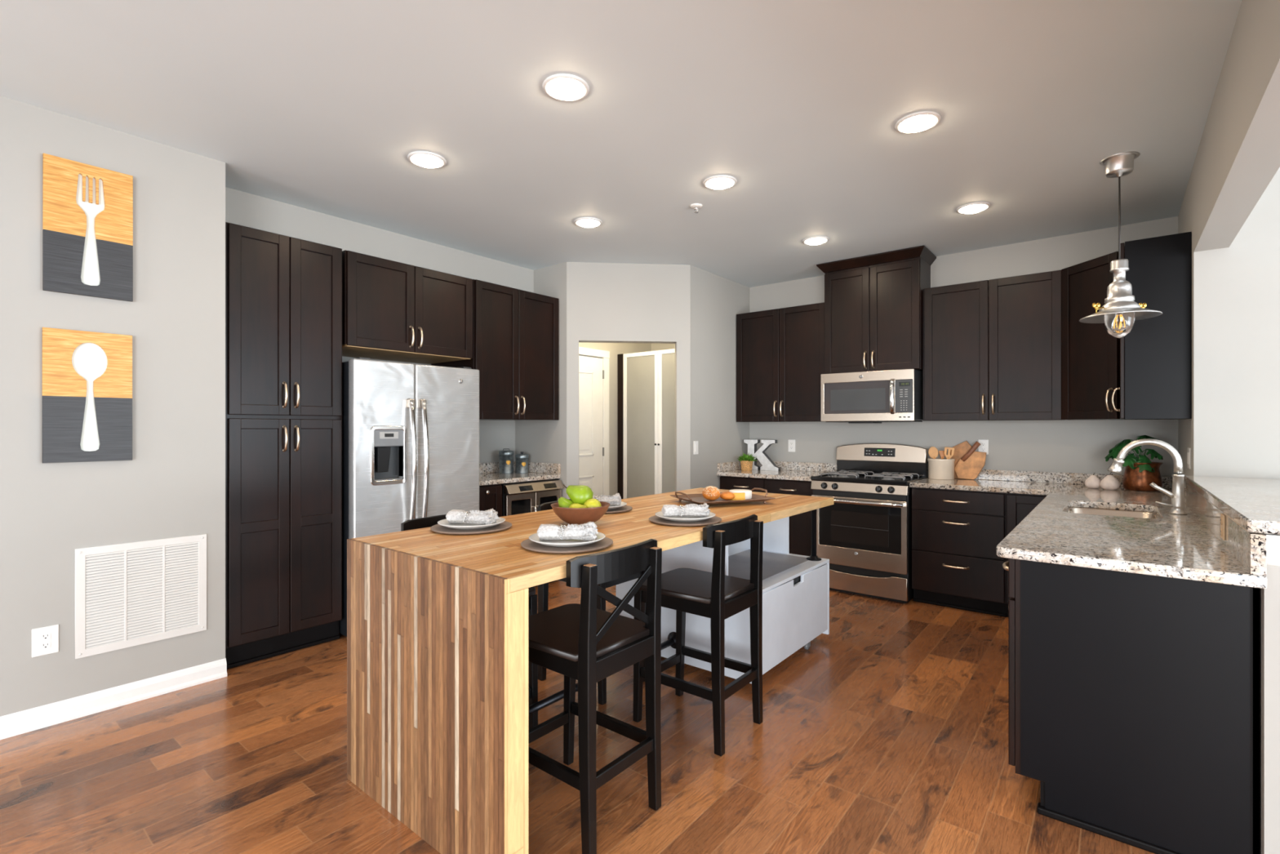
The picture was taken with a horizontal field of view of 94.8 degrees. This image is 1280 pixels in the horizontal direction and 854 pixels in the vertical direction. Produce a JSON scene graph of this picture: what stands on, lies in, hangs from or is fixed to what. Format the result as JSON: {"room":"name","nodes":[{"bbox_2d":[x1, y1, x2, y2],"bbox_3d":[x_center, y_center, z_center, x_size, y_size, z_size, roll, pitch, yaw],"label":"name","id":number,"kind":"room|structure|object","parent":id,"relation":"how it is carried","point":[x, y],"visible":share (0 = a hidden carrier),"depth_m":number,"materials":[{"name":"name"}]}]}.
{"room":"kitchen","nodes":[
{"label":"kitchen","id":0,"kind":"room"},
{"bbox_2d":[0,95,225,716],"bbox_3d":[-4.148,-0.044,1.395,0.793,2.743,5.158,0,0,39],"label":"wall","id":1,"kind":"structure","parent":0,"point":[173,484],"depth_m":2.79,"materials":[{"name":"paint"}]},
{"bbox_2d":[31,624,58,657],"bbox_3d":[-2.644,0.949,2.619,0.008,0.125,0.086,0,0,39],"label":"outlet","id":2,"kind":"object","parent":1,"relation":"attached to","point":[45,640],"visible":1,"depth_m":2.62,"materials":[{"name":"white plastic"}]},
{"bbox_2d":[42,327,132,462],"bbox_3d":[-2.549,-0.142,2.724,0.024,0.600,0.305,0,0,39],"label":"spoon wall art","id":3,"kind":"object","parent":1,"relation":"attached to","point":[87,375],"visible":1,"depth_m":2.71},
{"bbox_2d":[42,153,133,302],"bbox_3d":[-2.547,-0.909,2.725,0.024,0.604,0.305,0,0,39],"label":"fork wall art","id":4,"kind":"object","parent":1,"relation":"attached to","point":[87,210],"visible":1,"depth_m":2.71},
{"bbox_2d":[0,657,226,739],"bbox_3d":[-3.811,1.281,1.163,0.022,0.092,5.100,0,0,39],"label":"baseboard","id":5,"kind":"structure","parent":1,"relation":"attached to","point":[16,723],"depth_m":2.77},
{"bbox_2d":[75,533,206,658],"bbox_3d":[-2.426,0.808,2.887,0.011,0.503,0.502,0,0,39],"label":"air vent","id":6,"kind":"object","parent":1,"relation":"in","point":[132,593],"visible":1,"depth_m":2.87,"materials":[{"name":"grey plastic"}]},
{"bbox_2d":[225,186,533,293],"bbox_3d":[-1.835,-1.267,4.429,0.260,0.298,2.469,0,0,39],"label":"wall","id":7,"kind":"structure","parent":1,"relation":"attached to","point":[242,208],"depth_m":4.10,"materials":[{"name":"paint"}]},
{"bbox_2d":[342,355,515,462],"bbox_3d":[-1.962,-0.044,4.605,0.160,2.743,2.582,0,0,39],"label":"wall","id":8,"kind":"structure","parent":0,"point":[495,436],"depth_m":5.28,"materials":[{"name":"paint"}]},
{"bbox_2d":[342,249,472,364],"bbox_3d":[-1.756,-0.812,4.219,0.636,0.602,0.934,0,0,39],"label":"upper cabinet","id":9,"kind":"object","parent":8,"relation":"attached to","point":[392,310],"visible":0.94,"depth_m":4.00,"materials":[{"name":"brown wood"}]},
{"bbox_2d":[431,279,558,420],"bbox_3d":[-1.182,-0.590,4.929,0.636,1.053,0.862,0,0,39],"label":"upper cabinet","id":10,"kind":"object","parent":8,"relation":"attached to","point":[515,331],"visible":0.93,"depth_m":4.71,"materials":[{"name":"brown wood"}]},
{"bbox_2d":[479,461,560,474],"bbox_3d":[-1.194,0.358,4.937,0.613,0.090,0.870,0,0,39],"label":"backsplash","id":11,"kind":"structure","parent":8,"relation":"attached to","point":[492,467],"depth_m":5.20,"materials":[{"name":"stone"}]},
{"bbox_2d":[515,262,566,582],"bbox_3d":[-0.858,-0.044,5.300,0.684,2.743,0.113,0,0,39],"label":"wall","id":12,"kind":"structure","parent":0,"point":[544,441],"depth_m":5.13,"materials":[{"name":"paint"}]},
{"bbox_2d":[0,580,1155,853],"bbox_3d":[0.634,1.377,0.387,9.700,0.100,9.800,0,0,39],"label":"floor","id":13,"kind":"structure","parent":0,"point":[888,734],"depth_m":2.32,"materials":[{"name":"brown wood"}]},
{"bbox_2d":[225,222,342,669],"bbox_3d":[-2.259,0.105,3.596,0.636,2.443,0.632,0,0,39],"label":"tall cabinet","id":14,"kind":"object","parent":13,"relation":"on","point":[283,294],"visible":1,"depth_m":3.40,"materials":[{"name":"brown wood"}]},
{"bbox_2d":[338,356,479,636],"bbox_3d":[-1.700,0.445,4.149,0.780,1.764,0.918,0,0,39],"label":"refrigerator","id":15,"kind":"object","parent":13,"relation":"on","point":[411,431],"visible":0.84,"depth_m":3.84,"materials":[{"name":"silver metal"}]},
{"bbox_2d":[400,510,537,728],"bbox_3d":[-0.732,0.862,2.545,0.466,0.931,0.432,0,0,39],"label":"bar stool","id":16,"kind":"object","parent":13,"relation":"on","point":[426,522],"visible":0.1,"depth_m":2.53,"materials":[{"name":"black paint"}]},
{"bbox_2d":[479,484,502,516],"bbox_3d":[-1.364,0.885,4.688,0.626,0.884,0.235,0,0,39],"label":"base cabinet","id":17,"kind":"object","parent":13,"relation":"on","point":[490,495],"visible":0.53,"depth_m":4.53,"materials":[{"name":"brown wood"}]},
{"bbox_2d":[479,461,560,485],"bbox_3d":[-1.193,0.376,4.936,0.616,0.126,0.870,0,0,39],"label":"countertop","id":18,"kind":"structure","parent":17,"relation":"on","point":[489,474],"depth_m":5.07,"materials":[{"name":"stone"}]},
{"bbox_2d":[498,448,514,473],"bbox_3d":[-1.184,0.296,5.218,0.132,0.216,0.132,0,0,39],"label":"canister","id":19,"kind":"object","parent":18,"relation":"on","point":[505,457],"visible":1,"depth_m":5.17,"materials":[{"name":"metal"}]},
{"bbox_2d":[515,451,528,473],"bbox_3d":[-1.046,0.309,5.222,0.116,0.189,0.116,0,0,39],"label":"canister","id":20,"kind":"object","parent":18,"relation":"on","point":[522,460],"visible":1,"depth_m":5.17,"materials":[{"name":"metal"}]},
{"bbox_2d":[501,478,564,586],"bbox_3d":[-1.072,0.886,5.005,0.642,0.882,0.590,0,0,39],"label":"wine cooler","id":21,"kind":"object","parent":13,"relation":"on","point":[520,497],"visible":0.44,"depth_m":4.78,"materials":[{"name":"silver metal"}]},
{"bbox_2d":[346,487,834,853],"bbox_3d":[0.039,0.875,2.939,1.004,0.905,2.550,0,0,39],"label":"kitchen island","id":22,"kind":"object","parent":13,"relation":"on","point":[438,710],"visible":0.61,"depth_m":1.98,"materials":[{"name":"brown wood"}]},
{"bbox_2d":[430,520,511,534],"bbox_3d":[-0.702,0.416,2.458,0.327,0.012,0.327,0,0,39],"label":"charger","id":23,"kind":"object","parent":22,"relation":"on","point":[437,528],"visible":0.63,"depth_m":2.37,"materials":[{"name":"ceramic"}]},
{"bbox_2d":[437,516,505,529],"bbox_3d":[-0.702,0.402,2.458,0.272,0.024,0.272,0,0,39],"label":"dinner plate","id":24,"kind":"object","parent":23,"relation":"on","point":[445,522],"visible":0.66,"depth_m":2.40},
{"bbox_2d":[445,508,500,524],"bbox_3d":[-0.700,0.369,2.451,0.212,0.064,0.118,0,0,9],"label":"napkin","id":25,"kind":"object","parent":24,"relation":"on","point":[454,516],"visible":0.98,"depth_m":2.43,"materials":[{"name":"white fabric"}]},
{"bbox_2d":[520,537,613,553],"bbox_3d":[-0.260,0.416,2.110,0.327,0.012,0.327,0,0,39],"label":"charger","id":26,"kind":"object","parent":22,"relation":"on","point":[606,542],"visible":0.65,"depth_m":2.03,"materials":[{"name":"ceramic"}]},
{"bbox_2d":[528,532,605,546],"bbox_3d":[-0.260,0.402,2.110,0.272,0.024,0.272,0,0,39],"label":"dinner plate","id":27,"kind":"object","parent":26,"relation":"on","point":[556,543],"visible":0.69,"depth_m":2.07,"materials":[{"name":"ceramic"}]},
{"bbox_2d":[537,521,598,541],"bbox_3d":[-0.257,0.369,2.115,0.212,0.063,0.120,0,0,1],"label":"napkin","id":28,"kind":"object","parent":27,"relation":"on","point":[585,531],"visible":0.98,"depth_m":2.08,"materials":[{"name":"white fabric"}]},
{"bbox_2d":[551,501,610,524],"bbox_3d":[-0.260,0.379,2.578,0.260,0.086,0.260,0,0,39],"label":"fruit bowl","id":29,"kind":"object","parent":22,"relation":"on","point":[578,516],"visible":0.77,"depth_m":2.49,"materials":[{"name":"brown wood"}]},
{"bbox_2d":[556,495,573,507],"bbox_3d":[-0.317,0.344,2.577,0.074,0.090,0.073,0,0,-36],"label":"pear","id":30,"kind":"object","parent":29,"relation":"in","point":[563,502],"visible":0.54,"depth_m":2.56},
{"bbox_2d":[583,498,601,507],"bbox_3d":[-0.198,0.349,2.569,0.082,0.082,0.109,0,0,39],"label":"pear","id":31,"kind":"object","parent":29,"relation":"in","point":[590,503],"visible":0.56,"depth_m":2.53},
{"bbox_3d":[-0.261,0.358,2.628,0.068,0.068,0.090,0,0,39],"label":"pear","id":32,"kind":"object","parent":29,"relation":"in","visible":0},
{"bbox_2d":[563,484,593,505],"bbox_3d":[-0.263,0.303,2.602,0.120,0.105,0.104,0,0,39],"label":"pear","id":33,"kind":"object","parent":32,"relation":"on","point":[580,494],"visible":0.79,"depth_m":2.56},
{"bbox_2d":[605,505,632,513],"bbox_3d":[-0.203,0.416,3.011,0.327,0.012,0.327,0,0,39],"label":"charger","id":34,"kind":"object","parent":22,"relation":"on","point":[625,508],"visible":0.27,"depth_m":2.96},
{"bbox_2d":[607,501,626,510],"bbox_3d":[-0.203,0.402,3.011,0.272,0.024,0.272,0,0,39],"label":"dinner plate","id":35,"kind":"object","parent":34,"relation":"on","point":[623,504],"visible":0.15,"depth_m":2.94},
{"bbox_2d":[592,493,621,506],"bbox_3d":[-0.200,0.367,3.008,0.212,0.066,0.115,0,0,5],"label":"napkin","id":36,"kind":"object","parent":35,"relation":"on","point":[615,500],"visible":0.53,"depth_m":2.97,"materials":[{"name":"white fabric"}]},
{"bbox_2d":[648,515,721,526],"bbox_3d":[0.203,0.416,2.651,0.327,0.012,0.327,0,0,39],"label":"charger","id":37,"kind":"object","parent":22,"relation":"on","point":[655,519],"visible":0.61,"depth_m":2.57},
{"bbox_2d":[654,511,715,521],"bbox_3d":[0.203,0.402,2.651,0.272,0.024,0.272,0,0,39],"label":"dinner plate","id":38,"kind":"object","parent":37,"relation":"on","point":[660,513],"visible":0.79,"depth_m":2.58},
{"bbox_2d":[661,502,710,516],"bbox_3d":[0.206,0.370,2.652,0.211,0.060,0.116,0,0,-5],"label":"napkin","id":39,"kind":"object","parent":38,"relation":"on","point":[691,509],"visible":0.98,"depth_m":2.62,"materials":[{"name":"white fabric"}]},
{"bbox_2d":[670,487,775,504],"bbox_3d":[0.459,0.387,3.308,0.528,0.071,0.360,0,0,-23],"label":"serving tray","id":40,"kind":"object","parent":22,"relation":"on","point":[695,498],"visible":0.57,"depth_m":3.27,"materials":[{"name":"wood"}]},
{"bbox_2d":[702,485,719,500],"bbox_3d":[0.395,0.364,3.259,0.100,0.077,0.095,0,0,1],"label":"seeded roll","id":41,"kind":"object","parent":40,"relation":"on","point":[710,492],"visible":1,"depth_m":3.23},
{"bbox_2d":[720,491,734,499],"bbox_3d":[0.485,0.380,3.271,0.084,0.044,0.084,0,0,39],"label":"bread roll","id":42,"kind":"object","parent":40,"relation":"on","point":[725,495],"visible":1,"depth_m":3.24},
{"bbox_2d":[732,492,745,500],"bbox_3d":[0.540,0.383,3.272,0.085,0.040,0.038,0,0,9],"label":"cheese wedge","id":43,"kind":"object","parent":40,"relation":"on","point":[740,495],"visible":0.62,"depth_m":3.25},
{"bbox_2d":[728,488,751,499],"bbox_3d":[0.571,0.380,3.350,0.128,0.045,0.128,0,0,39],"label":"cheese wheel","id":44,"kind":"object","parent":40,"relation":"on","point":[748,492],"visible":0.63,"depth_m":3.31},
{"bbox_2d":[537,498,645,704],"bbox_3d":[-0.247,0.862,3.098,0.466,0.931,0.432,0,0,39],"label":"bar stool","id":45,"kind":"object","parent":13,"relation":"on","point":[543,589],"visible":0.1,"depth_m":3.04,"materials":[{"name":"black paint"}]},
{"bbox_2d":[528,538,662,853],"bbox_3d":[-0.217,0.862,2.065,0.466,0.931,0.432,0,0,39],"label":"bar stool","id":46,"kind":"object","parent":13,"relation":"on","point":[584,642],"visible":0.87,"depth_m":1.94,"materials":[{"name":"black paint"}]},
{"bbox_2d":[617,348,675,498],"bbox_3d":[0.344,0.273,6.179,1.060,2.108,0.594,0,0,39],"label":"door","id":47,"kind":"structure","parent":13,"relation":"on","point":[646,380],"depth_m":6.06,"materials":[{"name":"white wood"}]},
{"bbox_2d":[632,514,763,755],"bbox_3d":[0.261,0.862,2.658,0.466,0.931,0.432,0,0,39],"label":"bar stool","id":48,"kind":"object","parent":13,"relation":"on","point":[715,595],"visible":0.96,"depth_m":2.56,"materials":[{"name":"black paint"}]},
{"bbox_2d":[720,475,813,555],"bbox_3d":[1.271,0.889,5.427,0.917,0.876,0.634,0,0,39],"label":"base cabinet","id":49,"kind":"object","parent":13,"relation":"on","point":[800,525],"visible":0.26,"depth_m":5.05,"materials":[{"name":"brown wood"}]},
{"bbox_2d":[716,460,836,480],"bbox_3d":[1.270,0.390,5.428,0.921,0.116,0.635,0,0,39],"label":"countertop","id":50,"kind":"structure","parent":49,"relation":"on","point":[800,471],"depth_m":5.46,"materials":[{"name":"stone"}]},
{"bbox_2d":[737,452,755,471],"bbox_3d":[1.029,0.325,5.646,0.201,0.176,0.188,0,0,15],"label":"potted plant","id":51,"kind":"object","parent":50,"relation":"on","point":[746,461],"visible":1,"depth_m":5.61,"materials":[{"name":"plant"}]},
{"bbox_2d":[743,439,780,471],"bbox_3d":[1.181,0.266,5.701,0.365,0.293,0.054,0,0,39],"label":"letter","id":52,"kind":"object","parent":50,"relation":"on","point":[767,464],"visible":0.87,"depth_m":5.68,"materials":[{"name":"metal"}]},
{"bbox_2d":[810,443,928,602],"bbox_3d":[1.887,0.732,4.854,0.750,1.191,0.740,0,0,39],"label":"gas range","id":53,"kind":"object","parent":13,"relation":"on","point":[865,536],"visible":0.97,"depth_m":4.63,"materials":[{"name":"silver metal"}]},
{"bbox_2d":[810,474,927,485],"bbox_3d":[1.886,0.417,4.853,0.750,0.033,0.600,0,0,39],"label":"cooktop","id":54,"kind":"object","parent":53,"relation":"in","point":[837,479],"depth_m":4.69,"materials":[{"name":"black metal"}]},
{"bbox_2d":[911,487,1007,617],"bbox_3d":[2.457,0.889,4.470,0.610,0.876,0.634,0,0,39],"label":"base cabinet","id":55,"kind":"object","parent":13,"relation":"on","point":[956,534],"visible":0.95,"depth_m":4.24,"materials":[{"name":"brown wood"}]},
{"bbox_2d":[1005,493,1046,617],"bbox_3d":[2.830,0.889,4.195,0.316,0.876,0.593,0,0,39],"label":"base cabinet","id":56,"kind":"object","parent":13,"relation":"on","point":[1018,506],"visible":0.22,"depth_m":4.03,"materials":[{"name":"brown wood"}]},
{"bbox_2d":[1002,558,1259,853],"bbox_3d":[1.764,0.888,2.194,0.663,0.878,0.770,0,0,39],"label":"base cabinet","id":57,"kind":"object","parent":13,"relation":"on","point":[1134,698],"visible":0.77,"depth_m":1.86,"materials":[{"name":"brown wood"}]},
{"bbox_2d":[909,469,1266,588],"bbox_3d":[2.077,0.373,3.269,1.528,0.149,2.980,0,0,39],"label":"countertop","id":58,"kind":"structure","parent":57,"relation":"on","point":[1190,546],"depth_m":2.24,"materials":[{"name":"stone"}]},
{"bbox_2d":[928,457,955,479],"bbox_3d":[2.414,0.331,4.720,0.194,0.163,0.194,0,0,39],"label":"utensil crock","id":59,"kind":"object","parent":58,"relation":"on","point":[940,468],"visible":0.95,"depth_m":4.64,"materials":[{"name":"ceramic"}]},
{"bbox_2d":[928,446,938,458],"bbox_3d":[2.368,0.270,4.754,0.072,0.228,0.011,0,0,24],"label":"wooden spoon","id":60,"kind":"object","parent":59,"relation":"in","point":[933,453],"visible":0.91,"depth_m":4.75,"materials":[{"name":"brown wood"}]},
{"bbox_2d":[943,446,955,458],"bbox_3d":[2.456,0.270,4.675,0.076,0.230,0.011,0,0,24],"label":"slotted turner","id":61,"kind":"object","parent":59,"relation":"in","point":[948,456],"visible":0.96,"depth_m":4.67,"materials":[{"name":"brown wood"}]},
{"bbox_2d":[950,440,971,478],"bbox_3d":[2.576,0.259,4.740,0.200,0.305,0.034,0,0,39],"label":"cutting board","id":62,"kind":"object","parent":58,"relation":"on","point":[961,449],"visible":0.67,"depth_m":4.74,"materials":[{"name":"brown wood"}]},
{"bbox_2d":[954,440,986,479],"bbox_3d":[2.614,0.260,4.664,0.225,0.304,0.042,0,0,33],"label":"cutting board","id":63,"kind":"object","parent":58,"relation":"on","point":[971,464],"visible":0.99,"depth_m":4.65,"materials":[{"name":"brown wood"}]},
{"bbox_2d":[1084,472,1101,488],"bbox_3d":[3.069,0.359,3.987,0.096,0.107,0.096,0,0,39],"label":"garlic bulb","id":64,"kind":"object","parent":58,"relation":"on","point":[1092,482],"visible":0.94,"depth_m":3.96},
{"bbox_2d":[1099,471,1119,489],"bbox_3d":[3.109,0.354,3.897,0.106,0.117,0.106,0,0,39],"label":"gourd","id":65,"kind":"object","parent":58,"relation":"on","point":[1109,482],"visible":1,"depth_m":3.87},
{"bbox_2d":[1066,506,1159,518],"bbox_3d":[2.391,0.535,2.992,0.394,0.172,0.624,0,0,39],"label":"sink","id":66,"kind":"object","parent":58,"relation":"in","point":[1132,513],"visible":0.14,"depth_m":3.21,"materials":[{"name":"silver metal"}]},
{"bbox_2d":[1103,435,1163,491],"bbox_3d":[3.261,0.231,3.896,0.307,0.363,0.246,0,0,39],"label":"potted plant","id":67,"kind":"object","parent":58,"relation":"on","point":[1140,472],"visible":0.87,"depth_m":3.82,"materials":[{"name":"green plant"}]},
{"bbox_2d":[1106,438,1187,515],"bbox_3d":[2.478,0.233,2.884,0.299,0.358,0.066,0,0,39],"label":"kitchen faucet","id":68,"kind":"object","parent":58,"relation":"on","point":[1178,505],"visible":1,"depth_m":2.82,"materials":[{"name":"silver metal"}]},
{"bbox_2d":[578,342,651,495],"bbox_3d":[-0.481,-0.044,6.160,0.190,2.743,1.700,0,0,39],"label":"wall","id":69,"kind":"structure","parent":0,"point":[615,348],"depth_m":6.25,"materials":[{"name":"paint"}]},
{"bbox_2d":[578,355,604,496],"bbox_3d":[-0.622,0.304,5.819,0.024,2.035,0.772,0,0,39],"label":"door","id":70,"kind":"structure","parent":69,"relation":"in","point":[591,373],"depth_m":5.97,"materials":[{"name":"white wood"}]},
{"bbox_2d":[578,346,609,495],"bbox_3d":[-0.624,0.265,5.813,0.024,2.125,0.950,0,0,39],"label":"trim","id":71,"kind":"structure","parent":69,"relation":"attached to","point":[604,354],"depth_m":6.12,"materials":[{"name":"wood"}]},
{"bbox_2d":[0,0,1242,287],"bbox_3d":[0.634,-1.476,0.387,9.700,0.120,9.800,0,0,39],"label":"ceiling","id":72,"kind":"structure","parent":0,"point":[322,106],"depth_m":2.60,"materials":[{"name":"paint"}]},
{"bbox_2d":[407,151,446,168],"bbox_3d":[-1.125,-1.402,3.114,0.194,0.028,0.194,0,0,39],"label":"recessed light","id":73,"kind":"object","parent":72,"relation":"in","point":[425,159],"visible":1,"depth_m":3.08,"materials":[{"name":"beige"}]},
{"bbox_2d":[411,154,442,168],"bbox_3d":[-1.125,-1.401,3.114,0.156,0.025,0.156,0,0,39],"label":"diffuser","id":74,"kind":"object","parent":73,"relation":"attached to","point":[427,161],"depth_m":3.09,"materials":[{"name":"beige"}]},
{"bbox_2d":[542,73,589,101],"bbox_3d":[-0.309,-1.402,2.454,0.194,0.028,0.194,0,0,39],"label":"recessed light","id":75,"kind":"object","parent":72,"relation":"in","point":[560,86],"visible":1,"depth_m":2.42,"materials":[{"name":"beige"}]},
{"bbox_2d":[546,78,584,99],"bbox_3d":[-0.309,-1.401,2.454,0.156,0.025,0.156,0,0,39],"label":"diffuser","id":76,"kind":"object","parent":75,"relation":"attached to","point":[557,88],"depth_m":2.43,"materials":[{"name":"beige"}]},
{"bbox_2d":[573,217,602,227],"bbox_3d":[-0.357,-1.402,4.061,0.194,0.028,0.194,0,0,39],"label":"recessed light","id":77,"kind":"object","parent":72,"relation":"in","point":[586,222],"visible":1,"depth_m":4.02,"materials":[{"name":"beige"}]},
{"bbox_2d":[577,218,599,227],"bbox_3d":[-0.357,-1.401,4.061,0.156,0.025,0.156,0,0,39],"label":"diffuser","id":78,"kind":"object","parent":77,"relation":"attached to","point":[586,223],"depth_m":4.03,"materials":[{"name":"beige"}]},
{"bbox_2d":[702,174,737,189],"bbox_3d":[0.461,-1.402,3.400,0.194,0.028,0.194,0,0,39],"label":"recessed light","id":79,"kind":"object","parent":72,"relation":"in","point":[721,181],"visible":1,"depth_m":3.36,"materials":[{"name":"beige"}]},
{"bbox_2d":[706,177,733,189],"bbox_3d":[0.461,-1.401,3.400,0.156,0.025,0.156,0,0,39],"label":"diffuser","id":80,"kind":"object","parent":79,"relation":"attached to","point":[711,183],"depth_m":3.37,"materials":[{"name":"beige"}]},
{"bbox_2d":[802,235,829,244],"bbox_3d":[1.329,-1.402,4.454,0.194,0.028,0.194,0,0,39],"label":"recessed light","id":81,"kind":"object","parent":72,"relation":"in","point":[816,240],"visible":1,"depth_m":4.41,"materials":[{"name":"beige"}]},
{"bbox_2d":[804,237,826,244],"bbox_3d":[1.329,-1.401,4.454,0.156,0.025,0.156,0,0,39],"label":"diffuser","id":82,"kind":"object","parent":81,"relation":"attached to","point":[809,241],"depth_m":4.42,"materials":[{"name":"beige"}]},
{"bbox_2d":[894,111,941,133],"bbox_3d":[1.288,-1.402,2.732,0.194,0.028,0.194,0,0,39],"label":"recessed light","id":83,"kind":"object","parent":72,"relation":"in","point":[918,122],"visible":1,"depth_m":2.70,"materials":[{"name":"beige"}]},
{"bbox_2d":[899,115,936,132],"bbox_3d":[1.288,-1.401,2.732,0.156,0.025,0.156,0,0,39],"label":"diffuser","id":84,"kind":"object","parent":83,"relation":"attached to","point":[908,123],"depth_m":2.71,"materials":[{"name":"beige"}]},
{"bbox_2d":[955,201,990,213],"bbox_3d":[2.146,-1.402,3.794,0.194,0.028,0.194,0,0,39],"label":"recessed light","id":85,"kind":"object","parent":72,"relation":"in","point":[973,207],"visible":1,"depth_m":3.76,"materials":[{"name":"beige"}]},
{"bbox_2d":[959,204,986,213],"bbox_3d":[2.146,-1.401,3.794,0.156,0.025,0.156,0,0,39],"label":"diffuser","id":86,"kind":"object","parent":85,"relation":"attached to","point":[966,208],"depth_m":3.76,"materials":[{"name":"beige"}]},
{"bbox_2d":[1079,151,1162,337],"bbox_3d":[2.528,-0.943,3.106,0.341,0.946,0.341,0,0,39],"label":"pendant lamp","id":87,"kind":"object","parent":72,"relation":"hanging from","point":[1119,313],"visible":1,"depth_m":3.08,"materials":[{"name":"metal"}]},
{"bbox_2d":[566,262,690,498],"bbox_3d":[-0.100,-0.044,5.145,1.070,2.743,0.115,0,0,-5],"label":"wall","id":88,"kind":"structure","parent":0,"point":[606,302],"depth_m":5.09,"materials":[{"name":"paint"}]},
{"bbox_2d":[690,265,749,488],"bbox_3d":[0.730,-0.044,5.587,0.115,2.743,1.071,0,0,39],"label":"wall","id":89,"kind":"structure","parent":0,"point":[716,300],"depth_m":5.43,"materials":[{"name":"paint"}]},
{"bbox_2d":[651,216,1177,476],"bbox_3d":[1.822,-0.044,5.470,4.961,2.743,0.120,0,0,39],"label":"wall","id":90,"kind":"structure","parent":0,"point":[1066,446],"depth_m":4.58,"materials":[{"name":"paint"}]},
{"bbox_2d":[717,460,836,471],"bbox_3d":[1.272,0.372,5.431,0.921,0.080,0.628,0,0,39],"label":"backsplash","id":91,"kind":"structure","parent":90,"relation":"attached to","point":[735,465],"depth_m":5.58,"materials":[{"name":"stone"}]},
{"bbox_2d":[736,302,824,422],"bbox_3d":[1.360,-0.577,5.551,0.900,1.048,0.329,0,0,39],"label":"upper cabinet","id":92,"kind":"object","parent":90,"relation":"attached to","point":[780,352],"visible":0.91,"depth_m":5.45,"materials":[{"name":"brown wood"}]},
{"bbox_2d":[788,439,795,452],"bbox_3d":[1.462,0.177,5.678,0.072,0.118,0.008,0,0,39],"label":"outlet","id":93,"kind":"object","parent":90,"relation":"attached to","point":[791,442],"visible":1,"depth_m":5.67,"materials":[{"name":"white plastic"}]},
{"bbox_2d":[816,245,936,373],"bbox_3d":[1.993,-0.936,4.993,0.865,0.950,0.403,0,0,39],"label":"upper cabinet","id":94,"kind":"object","parent":90,"relation":"attached to","point":[873,304],"visible":0.88,"depth_m":4.85,"materials":[{"name":"brown wood"}]},
{"bbox_2d":[820,368,923,423],"bbox_3d":[1.964,-0.247,4.980,0.752,0.424,0.459,0,0,39],"label":"microwave","id":95,"kind":"object","parent":94,"relation":"attached to","point":[873,397],"visible":1,"depth_m":4.80,"materials":[{"name":"grey metal"}]},
{"bbox_2d":[977,439,988,454],"bbox_3d":[2.719,0.155,4.663,0.072,0.118,0.008,0,0,39],"label":"outlet","id":96,"kind":"object","parent":90,"relation":"attached to","point":[984,446],"visible":0.94,"depth_m":4.66,"materials":[{"name":"white plastic"}]},
{"bbox_2d":[923,270,1065,421],"bbox_3d":[2.673,-0.577,4.491,0.906,1.048,0.329,0,0,39],"label":"upper cabinet","id":97,"kind":"object","parent":90,"relation":"attached to","point":[992,348],"visible":1,"depth_m":4.37,"materials":[{"name":"brown wood"}]},
{"bbox_2d":[975,469,1186,502],"bbox_3d":[2.699,0.372,4.040,1.528,0.080,0.998,0,0,39],"label":"backsplash","id":98,"kind":"structure","parent":90,"relation":"attached to","point":[984,474],"depth_m":4.38,"materials":[{"name":"stone"}]},
{"bbox_2d":[1061,251,1124,420],"bbox_3d":[3.174,-0.577,3.906,0.617,1.048,0.608,0,0,39],"label":"upper cabinet","id":99,"kind":"object","parent":90,"relation":"attached to","point":[1091,356],"visible":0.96,"depth_m":3.90,"materials":[{"name":"brown wood"}]},
{"bbox_2d":[1177,165,1279,853],"bbox_3d":[2.738,-0.044,2.763,0.135,2.743,2.940,0,0,39],"label":"wall","id":100,"kind":"structure","parent":0,"point":[1206,433],"depth_m":3.10,"materials":[{"name":"paint"}]},
{"bbox_2d":[1111,231,1191,419],"bbox_3d":[2.999,-0.563,3.472,0.345,1.030,0.312,0,0,39],"label":"upper cabinet","id":101,"kind":"object","parent":100,"relation":"attached to","point":[1155,356],"visible":0.93,"depth_m":3.33,"materials":[{"name":"brown laminate"}]},
{"bbox_2d":[1186,483,1266,575],"bbox_3d":[2.340,0.356,2.404,0.032,0.114,1.958,0,0,39],"label":"backsplash","id":102,"kind":"structure","parent":100,"relation":"attached to","point":[1249,548],"depth_m":1.87,"materials":[{"name":"stone"}]},
{"bbox_2d":[1220,513,1225,540],"bbox_3d":[2.033,0.347,2.056,0.008,0.085,0.072,0,0,39],"label":"outlet","id":103,"kind":"object","parent":102,"relation":"attached to","point":[1222,516],"visible":1,"depth_m":2.04,"materials":[{"name":"beige plastic"}]},
{"bbox_2d":[1184,475,1279,534],"bbox_3d":[2.536,0.279,2.258,0.532,0.037,1.956,0,0,39],"label":"countertop","id":104,"kind":"structure","parent":100,"relation":"on","point":[1252,504],"depth_m":2.18,"materials":[{"name":"stone"}]},
{"bbox_2d":[1193,0,1279,252],"bbox_3d":[0.378,-1.179,-0.158,0.135,0.475,8.430,0,0,39],"label":"beam","id":105,"kind":"structure","parent":100,"relation":"attached to","point":[1237,157],"depth_m":2.10,"materials":[{"name":"paint"}]},
{"bbox_2d":[1264,533,1279,565],"bbox_3d":[1.816,0.343,1.599,0.165,0.088,0.030,0,0,39],"label":"trim","id":106,"kind":"structure","parent":100,"relation":"attached to","point":[1273,541],"depth_m":1.64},
{"bbox_2d":[1229,167,1279,479],"bbox_3d":[4.921,-0.044,1.668,4.639,2.743,0.120,0,0,39],"label":"wall","id":107,"kind":"structure","parent":0,"point":[1255,251],"depth_m":3.02,"materials":[{"name":"paint"}]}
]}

